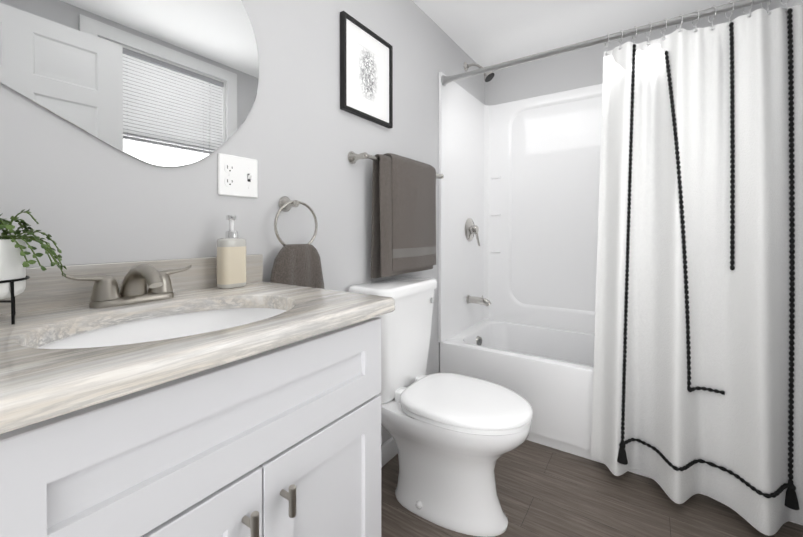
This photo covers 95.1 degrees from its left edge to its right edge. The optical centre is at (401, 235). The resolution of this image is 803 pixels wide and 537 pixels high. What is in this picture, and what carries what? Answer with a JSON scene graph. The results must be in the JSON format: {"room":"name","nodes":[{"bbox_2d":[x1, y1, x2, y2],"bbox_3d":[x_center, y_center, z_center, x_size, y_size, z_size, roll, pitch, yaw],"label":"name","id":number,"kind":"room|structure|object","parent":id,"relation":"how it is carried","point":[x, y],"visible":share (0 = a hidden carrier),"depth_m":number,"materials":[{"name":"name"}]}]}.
{"room":"bathroom","nodes":[
{"label":"bathroom","id":0,"kind":"room"},
{"bbox_2d":[0,0,484,444],"bbox_3d":[-0.213,-0.075,1.616,0.120,2.270,3.054,0,1,34],"label":"wall","id":1,"kind":"structure","parent":0,"point":[299,134],"depth_m":1.21,"materials":[{"name":"grey paint"}]},
{"bbox_2d":[0,0,258,166],"bbox_3d":[-0.674,-0.519,0.813,0.005,0.695,0.812,0,1,34],"label":"mirror","id":2,"kind":"object","parent":1,"relation":"attached to","point":[167,83],"visible":1,"depth_m":0.88,"materials":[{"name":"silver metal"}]},
{"bbox_2d":[218,153,257,197],"bbox_3d":[-0.480,-0.175,1.092,0.018,0.120,0.126,0,1,34],"label":"outlet","id":3,"kind":"object","parent":1,"relation":"attached to","point":[237,176],"visible":1,"depth_m":1.09,"materials":[{"name":"white plastic"}]},
{"bbox_2d":[270,196,323,288],"bbox_3d":[-0.349,0.132,1.225,0.092,0.524,0.242,0,1,34],"label":"towel ring","id":4,"kind":"object","parent":1,"relation":"attached to","point":[297,264],"visible":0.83,"depth_m":1.19,"materials":[{"name":"grey fabric"}]},
{"bbox_2d":[340,11,392,127],"bbox_3d":[-0.142,-0.693,1.586,0.022,0.382,0.332,0,1,34],"label":"picture frame","id":5,"kind":"object","parent":1,"relation":"attached to","point":[366,73],"visible":1,"depth_m":1.56,"materials":[{"name":"black"}]},
{"bbox_2d":[381,437,397,467],"bbox_3d":[-0.108,1.015,1.660,0.014,0.090,1.188,0,1,34],"label":"baseboard","id":6,"kind":"structure","parent":1,"relation":"attached to","point":[389,450],"depth_m":1.72,"materials":[{"name":"white paint"}]},
{"bbox_2d":[348,151,443,278],"bbox_3d":[0.028,-0.089,1.756,0.120,0.547,0.707,0,1,34],"label":"towel rail","id":7,"kind":"object","parent":1,"relation":"attached to","point":[403,237],"visible":1,"depth_m":1.62,"materials":[{"name":"grey fabric"}]},
{"bbox_2d":[441,0,769,85],"bbox_3d":[0.855,-0.896,1.727,1.473,0.060,0.060,0,1,34],"label":"curtain rod","id":8,"kind":"object","parent":1,"relation":"attached to","point":[446,80],"visible":1,"depth_m":1.66,"materials":[{"name":"grey metal"}]},
{"bbox_2d":[591,0,802,535],"bbox_3d":[1.127,0.051,1.448,0.682,1.931,0.231,0,1,34],"label":"shower curtain","id":9,"kind":"object","parent":8,"relation":"hanging from","point":[698,368],"visible":0.98,"depth_m":1.43,"materials":[{"name":"fabric"}]},
{"bbox_2d":[412,0,738,67],"bbox_3d":[0.467,-1.236,1.147,1.760,0.060,3.054,0,1,34],"label":"ceiling","id":10,"kind":"structure","parent":0,"point":[484,33],"depth_m":2.07,"materials":[{"name":"white paint"}]},
{"bbox_2d":[381,440,802,536],"bbox_3d":[0.467,1.094,1.168,1.760,0.060,3.054,0,1,34],"label":"floor","id":11,"kind":"structure","parent":0,"point":[543,490],"depth_m":1.43,"materials":[{"name":"wood"}]},
{"bbox_2d":[0,254,394,536],"bbox_3d":[-0.418,0.566,0.725,0.534,1.005,0.686,0,1,34],"label":"bathroom vanity","id":12,"kind":"object","parent":11,"relation":"on","point":[200,403],"visible":1,"depth_m":0.57,"materials":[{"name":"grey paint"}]},
{"bbox_2d":[0,209,66,323],"bbox_3d":[-0.686,0.046,0.613,0.156,0.200,0.201,0,1,34],"label":"plant pot","id":13,"kind":"object","parent":12,"relation":"on","point":[14,264],"visible":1,"depth_m":0.61,"materials":[{"name":"white ceramic"}]},
{"bbox_2d":[63,264,191,307],"bbox_3d":[-0.547,0.103,0.777,0.140,0.085,0.234,0,1,34],"label":"faucet","id":14,"kind":"object","parent":12,"relation":"on","point":[106,293],"visible":0.96,"depth_m":0.76,"materials":[{"name":"silver metal"}]},
{"bbox_2d":[217,215,246,288],"bbox_3d":[-0.464,0.044,1.009,0.055,0.198,0.072,0,1,34],"label":"soap dispenser","id":15,"kind":"object","parent":12,"relation":"on","point":[231,261],"visible":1,"depth_m":0.99,"materials":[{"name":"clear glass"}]},
{"bbox_2d":[349,276,532,536],"bbox_3d":[0.171,0.633,1.464,0.678,0.858,0.436,0,1,34],"label":"toilet","id":16,"kind":"object","parent":11,"relation":"on","point":[455,436],"visible":0.96,"depth_m":1.37,"materials":[{"name":"white ceramic"}]},
{"bbox_2d":[438,0,802,524],"bbox_3d":[1.047,-0.046,2.020,1.516,2.205,0.731,0,1,34],"label":"bathtub","id":17,"kind":"object","parent":11,"relation":"on","point":[518,195],"visible":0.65,"depth_m":2.41,"materials":[{"name":"white plastic"}]},
{"bbox_2d":[485,2,766,104],"bbox_3d":[1.287,-0.082,2.374,1.520,2.270,0.120,0,1,34],"label":"wall","id":18,"kind":"structure","parent":0,"point":[575,69],"depth_m":2.44,"materials":[{"name":"grey paint"}]},
{"bbox_2d":[767,0,793,10],"bbox_3d":[1.147,-0.066,0.700,0.120,2.270,3.054,0,1,34],"label":"wall","id":19,"kind":"structure","parent":0,"point":[774,4],"depth_m":1.73,"materials":[{"name":"grey paint"}]}
]}

